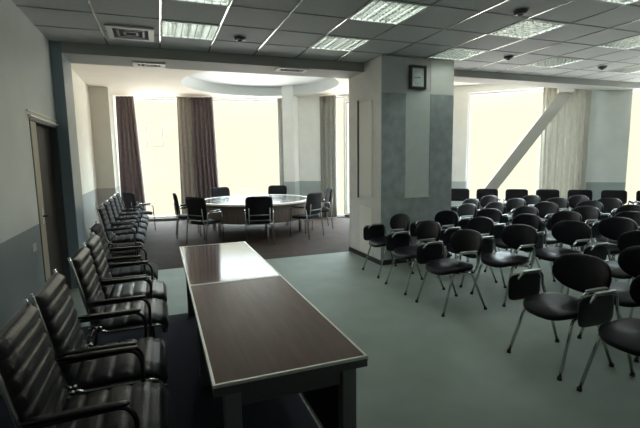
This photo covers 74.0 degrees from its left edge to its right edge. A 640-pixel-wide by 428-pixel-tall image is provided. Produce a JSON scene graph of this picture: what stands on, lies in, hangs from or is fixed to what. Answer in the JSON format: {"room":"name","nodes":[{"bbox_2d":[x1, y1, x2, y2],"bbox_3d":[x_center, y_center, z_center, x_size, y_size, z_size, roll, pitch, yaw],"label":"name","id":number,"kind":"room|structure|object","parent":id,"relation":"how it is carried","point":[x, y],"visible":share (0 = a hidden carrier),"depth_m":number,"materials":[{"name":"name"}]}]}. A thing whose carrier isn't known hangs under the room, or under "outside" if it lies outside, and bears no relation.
{"room":"conference room","nodes":[
{"label":"conference room","id":0,"kind":"room"},
{"bbox_2d":[0,0,56,329],"bbox_3d":[-2.017,-0.130,1.642,0.240,3.200,8.100,-4,8,-20],"label":"wall","id":1,"kind":"structure","parent":0,"point":[25,63],"depth_m":3.87,"materials":[{"name":"paint"}]},
{"bbox_2d":[32,242,36,252],"bbox_3d":[-2.783,0.327,4.142,0.006,0.080,0.140,-4,8,-20],"label":"light switch","id":2,"kind":"object","parent":1,"relation":"attached to","point":[34,246],"visible":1,"depth_m":4.13,"materials":[{"name":"white plastic"}]},
{"bbox_2d":[26,109,71,288],"bbox_3d":[-3.154,-0.013,4.872,0.259,2.180,1.315,-4,8,-20],"label":"door","id":3,"kind":"structure","parent":1,"relation":"in","point":[44,136],"depth_m":5.12,"materials":[{"name":"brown wood"}]},
{"bbox_2d":[49,41,85,287],"bbox_3d":[-3.583,-0.603,5.673,0.580,3.160,0.600,-4,8,-20],"label":"wall","id":4,"kind":"structure","parent":0,"point":[61,71],"depth_m":5.52,"materials":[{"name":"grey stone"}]},
{"bbox_2d":[71,69,99,240],"bbox_3d":[-5.007,-1.114,8.677,0.360,3.450,6.100,-4,8,-20],"label":"wall","id":5,"kind":"structure","parent":0,"point":[80,89],"depth_m":8.91,"materials":[{"name":"paint"}]},
{"bbox_2d":[113,96,176,221],"bbox_3d":[-4.724,-1.518,11.791,2.100,3.450,0.300,-2,7,-11],"label":"lintel","id":6,"kind":"object","parent":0,"point":[142,97],"visible":0.14,"depth_m":11.54,"materials":[{"name":"paint"}]},
{"bbox_2d":[113,98,181,220],"bbox_3d":[-4.716,-1.479,11.762,2.100,3.340,0.270,-2,7,-11],"label":"window","id":7,"kind":"structure","parent":6,"relation":"attached to","point":[172,217],"depth_m":11.77,"materials":[{"name":"white"}]},
{"bbox_2d":[181,71,338,95],"bbox_3d":[-1.363,-3.149,9.914,3.600,0.260,3.600,-4,8,-20],"label":"ceiling","id":8,"kind":"structure","parent":0,"point":[228,83],"depth_m":10.94,"materials":[{"name":"white paint"}]},
{"bbox_2d":[71,63,479,97],"bbox_3d":[0.327,-3.121,10.514,11.678,0.001,6.520,-4,8,-20],"label":"ceiling","id":9,"kind":"structure","parent":0,"point":[120,80],"depth_m":9.44,"materials":[{"name":"white paint"}]},
{"bbox_2d":[113,95,146,214],"bbox_3d":[-5.060,-1.439,11.350,0.645,3.355,0.106,-2,7,-10],"label":"curtain","id":10,"kind":"object","parent":9,"relation":"hanging from","point":[131,178],"visible":0.76,"depth_m":11.31,"materials":[{"name":"fabric"}]},
{"bbox_2d":[174,96,218,220],"bbox_3d":[-3.338,-1.506,11.667,1.069,3.355,0.132,-2,7,-10],"label":"curtain","id":11,"kind":"object","parent":9,"relation":"hanging from","point":[196,128],"visible":0.77,"depth_m":11.62,"materials":[{"name":"fabric"}]},
{"bbox_2d":[275,97,283,184],"bbox_3d":[-1.071,-1.601,12.133,0.322,3.355,0.082,2,8,18],"label":"curtain","id":12,"kind":"object","parent":9,"relation":"hanging from","point":[279,100],"visible":0.54,"depth_m":12.08,"materials":[{"name":"grey fabric"}]},
{"bbox_2d":[317,95,337,216],"bbox_3d":[0.230,-1.579,11.810,0.560,3.355,0.100,1,8,15],"label":"curtain","id":13,"kind":"object","parent":9,"relation":"hanging from","point":[328,132],"visible":0.84,"depth_m":11.77,"materials":[{"name":"grey fabric"}]},
{"bbox_2d":[298,96,320,216],"bbox_3d":[-0.398,-1.651,12.306,1.380,3.450,0.300,1,8,16],"label":"wall","id":14,"kind":"structure","parent":0,"point":[308,107],"depth_m":12.08,"materials":[{"name":"paint"}]},
{"bbox_2d":[0,217,639,427],"bbox_3d":[2.951,0.723,7.351,14.140,0.102,15.020,-4,8,-20],"label":"floor","id":15,"kind":"structure","parent":0,"point":[424,368],"depth_m":3.75,"materials":[{"name":"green carpet"}]},
{"bbox_2d":[0,299,169,427],"bbox_3d":[-1.039,0.919,1.980,0.631,1.002,0.602,-4,8,-20],"label":"armchair","id":16,"kind":"object","parent":15,"relation":"on","point":[34,395],"visible":1,"depth_m":1.90,"materials":[{"name":"black leather"}]},
{"bbox_2d":[28,269,167,393],"bbox_3d":[-1.257,0.849,2.556,0.631,1.002,0.602,-4,8,-20],"label":"armchair","id":17,"kind":"object","parent":15,"relation":"on","point":[58,314],"visible":0.84,"depth_m":2.40,"materials":[{"name":"black leather"}]},
{"bbox_2d":[88,87,120,229],"bbox_3d":[-5.374,-1.370,10.718,0.400,3.450,1.310,-4,8,-20],"label":"wall pier","id":18,"kind":"object","parent":15,"relation":"on","point":[101,100],"visible":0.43,"depth_m":10.10,"materials":[{"name":"paint"}]},
{"bbox_2d":[67,244,168,377],"bbox_3d":[-1.541,0.750,3.362,0.631,1.002,0.602,-4,8,-20],"label":"armchair","id":19,"kind":"object","parent":15,"relation":"on","point":[82,266],"visible":0.85,"depth_m":3.18,"materials":[{"name":"black leather"}]},
{"bbox_2d":[96,204,145,263],"bbox_3d":[-3.094,0.348,6.675,0.631,1.002,0.602,-4,8,-20],"label":"armchair","id":20,"kind":"object","parent":15,"relation":"on","point":[135,238],"visible":0.91,"depth_m":6.50,"materials":[{"name":"black leather"}]},
{"bbox_2d":[88,221,157,279],"bbox_3d":[-2.133,0.587,4.700,0.631,1.002,0.602,-4,8,-20],"label":"armchair","id":21,"kind":"object","parent":15,"relation":"on","point":[144,269],"visible":0.5,"depth_m":4.59,"materials":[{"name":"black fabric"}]},
{"bbox_2d":[82,232,166,345],"bbox_3d":[-1.759,0.679,3.938,0.631,1.002,0.602,-4,8,-20],"label":"armchair","id":22,"kind":"object","parent":15,"relation":"on","point":[159,288],"visible":0.6,"depth_m":3.85,"materials":[{"name":"black leather"}]},
{"bbox_2d":[102,200,146,262],"bbox_3d":[-3.340,0.268,7.325,0.631,1.002,0.602,-4,8,-20],"label":"armchair","id":23,"kind":"object","parent":15,"relation":"on","point":[106,204],"visible":0.66,"depth_m":7.20,"materials":[{"name":"black leather"}]},
{"bbox_2d":[107,197,147,253],"bbox_3d":[-3.586,0.188,7.975,0.631,1.002,0.602,-4,8,-20],"label":"armchair","id":24,"kind":"object","parent":15,"relation":"on","point":[112,203],"visible":0.51,"depth_m":7.84,"materials":[{"name":"black leather"}]},
{"bbox_2d":[111,194,147,246],"bbox_3d":[-3.832,0.108,8.626,0.631,1.002,0.602,-4,8,-20],"label":"armchair","id":25,"kind":"object","parent":15,"relation":"on","point":[114,197],"visible":0.47,"depth_m":8.51,"materials":[{"name":"black leather"}]},
{"bbox_2d":[115,192,148,221],"bbox_3d":[-4.078,0.028,9.276,0.631,1.002,0.602,-4,8,-20],"label":"armchair","id":26,"kind":"object","parent":15,"relation":"on","point":[117,194],"visible":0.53,"depth_m":9.18,"materials":[{"name":"black leather"}]},
{"bbox_2d":[122,192,155,230],"bbox_3d":[-4.331,-0.065,10.129,0.580,0.957,0.545,5,10,40],"label":"chair","id":27,"kind":"object","parent":15,"relation":"on","point":[129,198],"visible":0.65,"depth_m":9.93,"materials":[{"name":"black plastic"}]},
{"bbox_2d":[173,193,201,238],"bbox_3d":[-2.941,0.010,9.382,0.545,0.957,0.580,-4,8,-20],"label":"chair","id":28,"kind":"object","parent":15,"relation":"on","point":[177,208],"visible":0.7,"depth_m":9.12,"materials":[{"name":"black leather"}]},
{"bbox_2d":[185,197,224,244],"bbox_3d":[-2.317,0.115,8.492,0.580,0.957,0.545,3,8,30],"label":"chair","id":29,"kind":"object","parent":15,"relation":"on","point":[196,207],"visible":1,"depth_m":8.28,"materials":[{"name":"black leather"}]},
{"bbox_2d":[211,187,229,197],"bbox_3d":[-2.470,-0.209,11.031,0.580,0.957,0.545,-7,10,-41],"label":"chair","id":30,"kind":"object","parent":15,"relation":"on","point":[216,191],"visible":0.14,"depth_m":11.13,"materials":[{"name":"black leather"}]},
{"bbox_2d":[180,241,280,378],"bbox_3d":[-0.894,0.787,3.980,0.697,0.752,1.519,-4,8,-20],"label":"table","id":31,"kind":"object","parent":15,"relation":"on","point":[222,262],"visible":0.53,"depth_m":3.76,"materials":[{"name":"brown wood"}]},
{"bbox_2d":[205,194,306,238],"bbox_3d":[-1.490,0.028,9.933,2.570,0.758,2.570,-4,8,-20],"label":"round table","id":32,"kind":"object","parent":15,"relation":"on","point":[232,208],"visible":0.66,"depth_m":9.00,"materials":[{"name":"brown wood"}]},
{"bbox_2d":[244,196,274,244],"bbox_3d":[-1.206,0.106,8.424,0.580,0.957,0.545,-2,7,-11],"label":"chair","id":33,"kind":"object","parent":15,"relation":"on","point":[258,210],"visible":1,"depth_m":8.19,"materials":[{"name":"black fabric"}]},
{"bbox_2d":[268,185,286,222],"bbox_3d":[-1.192,-0.279,11.419,0.580,0.957,0.545,1,7,11],"label":"chair","id":34,"kind":"object","parent":15,"relation":"on","point":[273,189],"visible":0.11,"depth_m":11.57,"materials":[{"name":"black leather"}]},
{"bbox_2d":[189,275,367,427],"bbox_3d":[-0.362,0.960,2.574,0.697,0.752,1.494,-4,8,-20],"label":"table","id":35,"kind":"object","parent":15,"relation":"on","point":[261,339],"visible":1,"depth_m":2.12,"materials":[{"name":"brown wood"}]},
{"bbox_2d":[282,85,299,194],"bbox_3d":[-0.817,-1.715,12.029,0.320,3.660,0.400,1,8,16],"label":"column","id":36,"kind":"structure","parent":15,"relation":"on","point":[289,101],"depth_m":11.83,"materials":[{"name":"paint"}]},
{"bbox_2d":[290,192,323,238],"bbox_3d":[-0.275,0.008,9.080,0.545,0.957,0.580,4,9,34],"label":"chair","id":37,"kind":"object","parent":15,"relation":"on","point":[313,206],"visible":1,"depth_m":8.90,"materials":[{"name":"black leather"}]},
{"bbox_2d":[308,188,333,229],"bbox_3d":[0.014,-0.141,10.200,0.545,0.957,0.580,-2,7,-11],"label":"chair","id":38,"kind":"object","parent":15,"relation":"on","point":[327,202],"visible":0.62,"depth_m":10.03,"materials":[{"name":"black leather"}]},
{"bbox_2d":[362,213,413,277],"bbox_3d":[0.983,0.429,6.186,0.594,0.842,0.633,-3,8,-19],"label":"chair","id":39,"kind":"object","parent":15,"relation":"on","point":[374,233],"visible":0.7,"depth_m":6.33,"materials":[{"name":"black leather"}]},
{"bbox_2d":[349,55,453,259],"bbox_3d":[1.317,-0.870,7.178,1.310,3.155,1.190,-4,8,-20],"label":"column","id":40,"kind":"structure","parent":15,"relation":"on","point":[401,137],"depth_m":6.65,"materials":[{"name":"paint"}]},
{"bbox_2d":[349,247,449,264],"bbox_3d":[1.343,0.657,7.375,1.305,0.075,1.190,-4,8,-20],"label":"baseboard","id":41,"kind":"structure","parent":40,"relation":"attached to","point":[377,261],"depth_m":6.79,"materials":[{"name":"black"}]},
{"bbox_2d":[409,65,426,89],"bbox_3d":[1.481,-2.071,6.444,0.286,0.346,0.050,-4,8,-20],"label":"wall clock","id":42,"kind":"object","parent":40,"relation":"attached to","point":[417,73],"visible":1,"depth_m":6.43,"materials":[{"name":"black"}]},
{"bbox_2d":[385,220,444,294],"bbox_3d":[1.209,0.521,5.442,0.594,0.842,0.633,-3,8,-19],"label":"chair","id":43,"kind":"object","parent":15,"relation":"on","point":[426,231],"visible":0.81,"depth_m":5.55,"materials":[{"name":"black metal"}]},
{"bbox_2d":[410,210,457,264],"bbox_3d":[1.752,0.382,6.460,0.594,0.842,0.633,-4,8,-23],"label":"chair","id":44,"kind":"object","parent":15,"relation":"on","point":[446,218],"visible":0.43,"depth_m":6.58,"materials":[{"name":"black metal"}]},
{"bbox_2d":[415,229,486,316],"bbox_3d":[1.453,0.610,4.724,0.594,0.842,0.633,-4,8,-20],"label":"chair","id":45,"kind":"object","parent":15,"relation":"on","point":[468,243],"visible":1,"depth_m":4.75,"materials":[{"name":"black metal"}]},
{"bbox_2d":[451,85,468,205],"bbox_3d":[3.426,-1.533,10.929,0.670,3.450,0.300,2,8,21],"label":"pier","id":46,"kind":"object","parent":15,"relation":"on","point":[461,95],"visible":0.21,"depth_m":10.68,"materials":[{"name":"paint"}]},
{"bbox_2d":[451,188,469,206],"bbox_3d":[3.304,-0.152,10.164,0.580,0.888,0.535,2,8,21],"label":"chair","id":47,"kind":"object","parent":15,"relation":"on","point":[457,194],"visible":0.35,"depth_m":10.30,"materials":[{"name":"black fabric"}]},
{"bbox_2d":[450,203,476,255],"bbox_3d":[2.389,0.248,7.424,0.594,0.842,0.633,-3,8,-17],"label":"chair","id":48,"kind":"object","parent":15,"relation":"on","point":[468,209],"visible":0.29,"depth_m":7.47,"materials":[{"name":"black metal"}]},
{"bbox_2d":[451,198,479,218],"bbox_3d":[2.778,0.124,8.338,0.594,0.842,0.633,-3,8,-17],"label":"chair","id":49,"kind":"object","parent":15,"relation":"on","point":[476,202],"visible":0.19,"depth_m":8.42,"materials":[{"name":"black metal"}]},
{"bbox_2d":[437,217,497,287],"bbox_3d":[1.980,0.474,5.712,0.594,0.842,0.633,-3,8,-18],"label":"chair","id":50,"kind":"object","parent":15,"relation":"on","point":[484,225],"visible":0.52,"depth_m":5.79,"materials":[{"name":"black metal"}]},
{"bbox_2d":[454,208,501,257],"bbox_3d":[2.482,0.347,6.646,0.594,0.842,0.633,-4,8,-25],"label":"chair","id":51,"kind":"object","parent":15,"relation":"on","point":[495,215],"visible":0.28,"depth_m":6.76,"materials":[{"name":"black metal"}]},
{"bbox_2d":[475,189,500,209],"bbox_3d":[3.894,-0.131,9.931,0.580,0.888,0.535,2,8,22],"label":"chair","id":52,"kind":"object","parent":15,"relation":"on","point":[480,193],"visible":0.34,"depth_m":10.07,"materials":[{"name":"black leather"}]},
{"bbox_2d":[480,195,497,208],"bbox_3d":[3.386,0.037,8.948,0.594,0.842,0.633,-3,8,-19],"label":"chair","id":53,"kind":"object","parent":15,"relation":"on","point":[485,200],"visible":0.1,"depth_m":9.05,"materials":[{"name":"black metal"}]},
{"bbox_2d":[477,202,507,249],"bbox_3d":[2.972,0.210,7.653,0.594,0.842,0.633,-3,8,-16],"label":"chair","id":54,"kind":"object","parent":15,"relation":"on","point":[500,206],"visible":0.12,"depth_m":7.66,"materials":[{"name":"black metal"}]},
{"bbox_2d":[470,224,537,306],"bbox_3d":[2.186,0.562,5.006,0.594,0.842,0.633,-4,8,-24],"label":"chair","id":55,"kind":"object","parent":15,"relation":"on","point":[520,237],"visible":0.93,"depth_m":5.02,"materials":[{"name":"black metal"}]},
{"bbox_2d":[484,214,543,275],"bbox_3d":[2.720,0.431,5.959,0.594,0.842,0.633,-3,8,-18],"label":"chair","id":56,"kind":"object","parent":15,"relation":"on","point":[532,220],"visible":0.42,"depth_m":6.02,"materials":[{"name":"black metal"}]},
{"bbox_2d":[503,189,527,202],"bbox_3d":[4.485,-0.111,9.698,0.580,0.888,0.535,2,8,21],"label":"chair","id":57,"kind":"object","parent":15,"relation":"on","point":[510,193],"visible":0.34,"depth_m":9.85,"materials":[{"name":"black fabric"}]},
{"bbox_2d":[506,198,525,225],"bbox_3d":[3.618,0.123,8.246,0.594,0.842,0.633,-3,8,-16],"label":"chair","id":58,"kind":"object","parent":15,"relation":"on","point":[512,204],"visible":0.2,"depth_m":8.31,"materials":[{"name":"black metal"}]},
{"bbox_2d":[501,206,540,259],"bbox_3d":[3.182,0.300,6.928,0.594,0.842,0.633,-3,8,-18],"label":"chair","id":59,"kind":"object","parent":15,"relation":"on","point":[522,209],"visible":0.3,"depth_m":7.05,"materials":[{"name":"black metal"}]},
{"bbox_2d":[504,195,540,215],"bbox_3d":[4.239,0.029,8.902,0.594,0.842,0.633,-3,8,-16],"label":"chair","id":60,"kind":"object","parent":15,"relation":"on","point":[530,200],"visible":0.21,"depth_m":8.96,"materials":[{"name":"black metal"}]},
{"bbox_2d":[512,202,558,246],"bbox_3d":[3.820,0.216,7.498,0.594,0.842,0.633,-4,8,-23],"label":"chair","id":61,"kind":"object","parent":15,"relation":"on","point":[546,209],"visible":0.22,"depth_m":7.54,"materials":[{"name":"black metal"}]},
{"bbox_2d":[536,189,559,201],"bbox_3d":[5.075,-0.090,9.466,0.580,0.888,0.535,2,8,22],"label":"chair","id":62,"kind":"object","parent":15,"relation":"on","point":[544,194],"visible":0.27,"depth_m":9.61,"materials":[{"name":"black leather"}]},
{"bbox_2d":[532,197,568,244],"bbox_3d":[4.419,0.113,8.228,0.594,0.842,0.633,-4,8,-23],"label":"chair","id":63,"kind":"object","parent":15,"relation":"on","point":[562,203],"visible":0.18,"depth_m":8.20,"materials":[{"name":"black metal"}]},
{"bbox_2d":[524,211,581,274],"bbox_3d":[3.433,0.387,6.220,0.594,0.842,0.633,-3,8,-19],"label":"chair","id":64,"kind":"object","parent":15,"relation":"on","point":[559,216],"visible":0.31,"depth_m":6.29,"materials":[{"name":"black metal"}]},
{"bbox_2d":[526,220,590,292],"bbox_3d":[2.945,0.519,5.249,0.594,0.842,0.633,-4,8,-24],"label":"chair","id":65,"kind":"object","parent":15,"relation":"on","point":[573,233],"visible":0.78,"depth_m":5.29,"materials":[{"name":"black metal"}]},
{"bbox_2d":[507,253,613,380],"bbox_3d":[1.941,0.768,3.433,0.594,0.842,0.633,-4,8,-20],"label":"chair","id":66,"kind":"object","parent":15,"relation":"on","point":[585,274],"visible":0.82,"depth_m":3.48,"materials":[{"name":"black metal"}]},
{"bbox_2d":[548,195,588,232],"bbox_3d":[5.123,0.038,8.727,0.594,0.842,0.633,-3,8,-15],"label":"chair","id":67,"kind":"object","parent":15,"relation":"on","point":[573,200],"visible":0.1,"depth_m":8.82,"materials":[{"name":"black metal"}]},
{"bbox_2d":[547,206,600,250],"bbox_3d":[4.073,0.303,6.797,0.594,0.842,0.633,-3,8,-19],"label":"chair","id":68,"kind":"object","parent":15,"relation":"on","point":[589,214],"visible":0.34,"depth_m":6.82,"materials":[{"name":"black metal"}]},
{"bbox_2d":[555,201,603,246],"bbox_3d":[4.633,0.195,7.565,0.594,0.842,0.633,-4,8,-21],"label":"chair","id":69,"kind":"object","parent":15,"relation":"on","point":[597,204],"visible":0.21,"depth_m":7.62,"materials":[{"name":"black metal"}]},
{"bbox_2d":[567,190,596,210],"bbox_3d":[5.665,-0.069,9.233,0.580,0.888,0.535,2,8,22],"label":"chair","id":70,"kind":"object","parent":15,"relation":"on","point":[589,193],"visible":0.22,"depth_m":9.35,"materials":[{"name":"black plastic"}]},
{"bbox_2d":[570,217,637,260],"bbox_3d":[3.686,0.474,5.508,0.594,0.842,0.633,-3,8,-19],"label":"chair","id":71,"kind":"object","parent":15,"relation":"on","point":[611,228],"visible":0.36,"depth_m":5.57,"materials":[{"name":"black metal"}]},
{"bbox_2d":[576,275,639,391],"bbox_3d":[2.170,0.842,2.829,0.594,0.842,0.633,-4,8,-20],"label":"chair","id":72,"kind":"object","parent":15,"relation":"on","point":[623,334],"visible":1,"depth_m":3.01,"materials":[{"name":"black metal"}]},
{"bbox_2d":[577,246,639,362],"bbox_3d":[2.698,0.723,3.696,0.594,0.842,0.633,-4,8,-21],"label":"chair","id":73,"kind":"object","parent":15,"relation":"on","point":[628,258],"visible":0.32,"depth_m":3.84,"materials":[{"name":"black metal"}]},
{"bbox_2d":[595,198,622,238],"bbox_3d":[5.286,0.127,8.018,0.594,0.842,0.633,-4,8,-23],"label":"chair","id":74,"kind":"object","parent":15,"relation":"on","point":[610,205],"visible":0.22,"depth_m":8.05,"materials":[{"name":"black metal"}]},
{"bbox_2d":[583,230,639,317],"bbox_3d":[3.231,0.613,4.484,0.594,0.842,0.633,-3,8,-19],"label":"chair","id":75,"kind":"object","parent":15,"relation":"on","point":[625,240],"visible":0.55,"depth_m":4.66,"materials":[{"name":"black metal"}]},
{"bbox_2d":[588,211,639,259],"bbox_3d":[4.268,0.391,6.084,0.594,0.842,0.633,-3,8,-16],"label":"chair","id":76,"kind":"object","parent":15,"relation":"on","point":[634,215],"visible":0.34,"depth_m":6.16,"materials":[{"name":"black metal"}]},
{"bbox_2d":[601,190,634,214],"bbox_3d":[6.255,-0.048,9.001,0.580,0.888,0.535,2,8,21],"label":"chair","id":77,"kind":"object","parent":15,"relation":"on","point":[621,195],"visible":0.31,"depth_m":9.12,"materials":[{"name":"black fabric"}]},
{"bbox_2d":[599,204,639,220],"bbox_3d":[4.873,0.279,6.884,0.594,0.842,0.633,-3,8,-17],"label":"chair","id":78,"kind":"object","parent":15,"relation":"on","point":[630,207],"visible":0.2,"depth_m":7.03,"materials":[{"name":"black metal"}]},
{"bbox_2d":[634,190,639,203],"bbox_3d":[6.846,-0.027,8.768,0.580,0.888,0.535,2,8,21],"label":"chair","id":79,"kind":"object","parent":15,"relation":"on","point":[637,201],"visible":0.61,"depth_m":8.96,"materials":[{"name":"black plastic"}]},
{"bbox_2d":[12,0,639,81],"bbox_3d":[4.213,-2.120,3.809,13.360,0.095,8.000,-4,8,-20],"label":"ceiling","id":80,"kind":"structure","parent":0,"point":[433,16],"depth_m":4.95,"materials":[{"name":"tile"}]},
{"bbox_2d":[104,24,153,41],"bbox_3d":[-2.205,-2.104,4.956,0.500,0.020,0.520,-4,8,-20],"label":"ceiling vent","id":81,"kind":"object","parent":80,"relation":"in","point":[121,32],"visible":1,"depth_m":4.93,"materials":[{"name":"white metal"}]},
{"bbox_2d":[160,20,219,40],"bbox_3d":[-1.518,-2.170,4.922,0.630,0.106,0.630,-4,8,-20],"label":"ceiling lamp","id":82,"kind":"object","parent":80,"relation":"attached to","point":[174,29],"visible":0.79,"depth_m":4.92,"materials":[{"name":"grey"}]},
{"bbox_2d":[171,0,231,6],"bbox_3d":[-1.075,-2.026,3.752,0.630,0.106,0.630,-4,8,-20],"label":"ceiling lamp","id":83,"kind":"object","parent":80,"relation":"attached to","point":[226,3],"visible":1,"depth_m":4.05,"materials":[{"name":"grey"}]},
{"bbox_2d":[234,36,245,41],"bbox_3d":[-0.984,-2.144,5.230,0.150,0.050,0.150,-4,8,-20],"label":"smoke detector","id":84,"kind":"object","parent":80,"relation":"attached to","point":[237,38],"visible":1,"depth_m":5.18,"materials":[{"name":"black plastic"}]},
{"bbox_2d":[16,0,639,82],"bbox_3d":[4.062,-2.133,4.314,13.230,0.007,6.948,-4,8,-20],"label":"trim","id":85,"kind":"structure","parent":80,"relation":"attached to","point":[391,0],"depth_m":5.15,"materials":[{"name":"grey metal"}]},
{"bbox_2d":[309,35,370,51],"bbox_3d":[0.251,-2.282,5.578,0.630,0.106,0.630,-4,8,-20],"label":"ceiling lamp","id":86,"kind":"object","parent":80,"relation":"attached to","point":[336,43],"visible":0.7,"depth_m":5.58,"materials":[{"name":"grey plastic"}]},
{"bbox_2d":[347,0,429,24],"bbox_3d":[0.694,-2.138,4.407,0.630,0.106,0.630,-4,8,-20],"label":"ceiling lamp","id":87,"kind":"object","parent":80,"relation":"attached to","point":[375,11],"visible":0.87,"depth_m":4.41,"materials":[{"name":"grey"}]},
{"bbox_2d":[427,47,488,60],"bbox_3d":[2.020,-2.393,6.234,0.630,0.106,0.630,-4,8,-20],"label":"ceiling lamp","id":88,"kind":"object","parent":80,"relation":"attached to","point":[455,53],"visible":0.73,"depth_m":6.24,"materials":[{"name":"grey plastic"}]},
{"bbox_2d":[503,56,513,59],"bbox_3d":[2.858,-2.359,6.442,0.150,0.050,0.150,-4,8,-20],"label":"smoke detector","id":89,"kind":"object","parent":80,"relation":"attached to","point":[504,57],"visible":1,"depth_m":6.41,"materials":[{"name":"black plastic"}]},
{"bbox_2d":[513,9,528,16],"bbox_3d":[2.093,-2.088,4.432,0.150,0.050,0.150,-4,8,-20],"label":"smoke detector","id":90,"kind":"object","parent":80,"relation":"attached to","point":[520,12],"visible":1,"depth_m":4.39,"materials":[{"name":"black plastic"}]},
{"bbox_2d":[487,19,568,38],"bbox_3d":[2.463,-2.250,5.063,0.630,0.106,0.630,-4,8,-20],"label":"ceiling lamp","id":91,"kind":"object","parent":80,"relation":"attached to","point":[527,28],"visible":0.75,"depth_m":5.07,"materials":[{"name":"grey"}]},
{"bbox_2d":[523,57,584,67],"bbox_3d":[3.789,-2.505,6.890,0.630,0.106,0.630,-4,8,-20],"label":"ceiling lamp","id":92,"kind":"object","parent":80,"relation":"attached to","point":[553,62],"visible":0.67,"depth_m":6.90,"materials":[{"name":"grey plastic"}]},
{"bbox_2d":[597,66,606,69],"bbox_3d":[4.835,-2.497,7.282,0.150,0.050,0.150,-4,8,-20],"label":"smoke detector","id":93,"kind":"object","parent":80,"relation":"attached to","point":[599,67],"visible":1,"depth_m":7.25,"materials":[{"name":"black plastic"}]},
{"bbox_2d":[593,0,639,5],"bbox_3d":[2.906,-2.106,3.893,0.630,0.106,0.630,-4,8,-20],"label":"ceiling lamp","id":94,"kind":"object","parent":80,"relation":"attached to","point":[619,2],"visible":1,"depth_m":4.21,"materials":[{"name":"grey"}]},
{"bbox_2d":[595,35,639,49],"bbox_3d":[4.232,-2.361,5.719,0.630,0.106,0.630,-4,8,-20],"label":"ceiling lamp","id":95,"kind":"object","parent":80,"relation":"attached to","point":[631,42],"visible":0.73,"depth_m":5.83,"materials":[{"name":"grey"}]},
{"bbox_2d":[605,65,639,73],"bbox_3d":[5.558,-2.617,7.546,0.630,0.106,0.630,-4,8,-20],"label":"ceiling lamp","id":96,"kind":"object","parent":80,"relation":"attached to","point":[632,69],"visible":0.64,"depth_m":7.65,"materials":[{"name":"grey plastic"}]},
{"bbox_2d":[344,94,349,217],"bbox_3d":[1.929,-1.586,11.519,2.550,3.450,0.300,2,8,21],"label":"lintel","id":97,"kind":"object","parent":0,"point":[346,96],"visible":0.18,"depth_m":11.63,"materials":[{"name":"paint"}]},
{"bbox_2d":[345,102,349,216],"bbox_3d":[1.917,-1.478,11.500,2.550,3.200,0.270,2,8,21],"label":"window","id":98,"kind":"structure","parent":97,"relation":"attached to","point":[346,103],"depth_m":11.95,"materials":[{"name":"white glass"}]},
{"bbox_2d":[61,42,639,91],"bbox_3d":[1.855,-2.574,7.489,11.095,0.400,0.600,-4,8,-20],"label":"beam","id":99,"kind":"structure","parent":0,"point":[79,53],"depth_m":6.32,"materials":[{"name":"grey paint"}]},
{"bbox_2d":[132,61,164,67],"bbox_3d":[-2.410,-2.105,5.997,0.420,0.020,0.260,-4,8,-20],"label":"ceiling vent","id":100,"kind":"object","parent":99,"relation":"attached to","point":[135,63],"visible":1,"depth_m":5.95,"materials":[{"name":"white metal"}]},
{"bbox_2d":[274,66,308,72],"bbox_3d":[-0.434,-2.197,6.475,0.480,0.020,0.260,-4,8,-20],"label":"ceiling vent","id":101,"kind":"object","parent":99,"relation":"attached to","point":[279,69],"visible":1,"depth_m":6.43,"materials":[{"name":"white metal"}]},
{"bbox_2d":[468,84,544,223],"bbox_3d":[4.913,-1.481,10.342,2.530,3.450,0.300,2,8,21],"label":"lintel","id":102,"kind":"object","parent":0,"point":[480,88],"visible":0.11,"depth_m":10.26,"materials":[{"name":"paint"}]},
{"bbox_2d":[466,88,542,222],"bbox_3d":[4.902,-1.372,10.323,2.530,3.200,0.270,2,8,21],"label":"window","id":103,"kind":"structure","parent":102,"relation":"attached to","point":[527,90],"depth_m":10.59,"materials":[{"name":"white"}]},
{"bbox_2d":[480,88,574,205],"bbox_3d":[4.552,-1.258,10.056,2.318,3.228,0.550,2,8,21],"label":"beam","id":104,"kind":"structure","parent":0,"point":[563,94],"depth_m":9.62,"materials":[{"name":"grey paint"}]},
{"bbox_2d":[585,90,632,216],"bbox_3d":[6.444,-1.415,9.648,0.830,3.450,0.370,2,8,21],"label":"wall","id":105,"kind":"structure","parent":0,"point":[610,111],"depth_m":9.44,"materials":[{"name":"paint"}]},
{"bbox_2d":[538,87,591,208],"bbox_3d":[5.566,-1.313,9.722,1.050,3.195,0.189,2,8,22],"label":"curtain","id":106,"kind":"object","parent":105,"relation":"hanging from","point":[564,142],"visible":0.62,"depth_m":9.66,"materials":[{"name":"grey fabric"}]},
{"bbox_3d":[-2.119,-1.624,12.302,2.013,3.450,0.300,-2,7,-11],"label":"lintel","id":107,"kind":"object","parent":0,"visible":0},
{"bbox_2d":[213,99,276,101],"bbox_3d":[-2.112,-1.585,12.272,2.013,3.340,0.270,-2,7,-11],"label":"window","id":108,"kind":"structure","parent":107,"relation":"attached to","point":[214,100],"depth_m":12.04,"materials":[{"name":"white"}]},
{"bbox_3d":[0.472,-3.299,11.841,0.565,0.090,0.526,-4,8,-20],"label":"lintel","id":109,"kind":"object","parent":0,"visible":0},
{"bbox_2d":[336,97,345,217],"bbox_3d":[0.489,-1.564,12.030,0.480,3.400,0.270,1,8,16],"label":"window","id":110,"kind":"structure","parent":109,"relation":"attached to","point":[344,117],"depth_m":11.95,"materials":[{"name":"white glass"}]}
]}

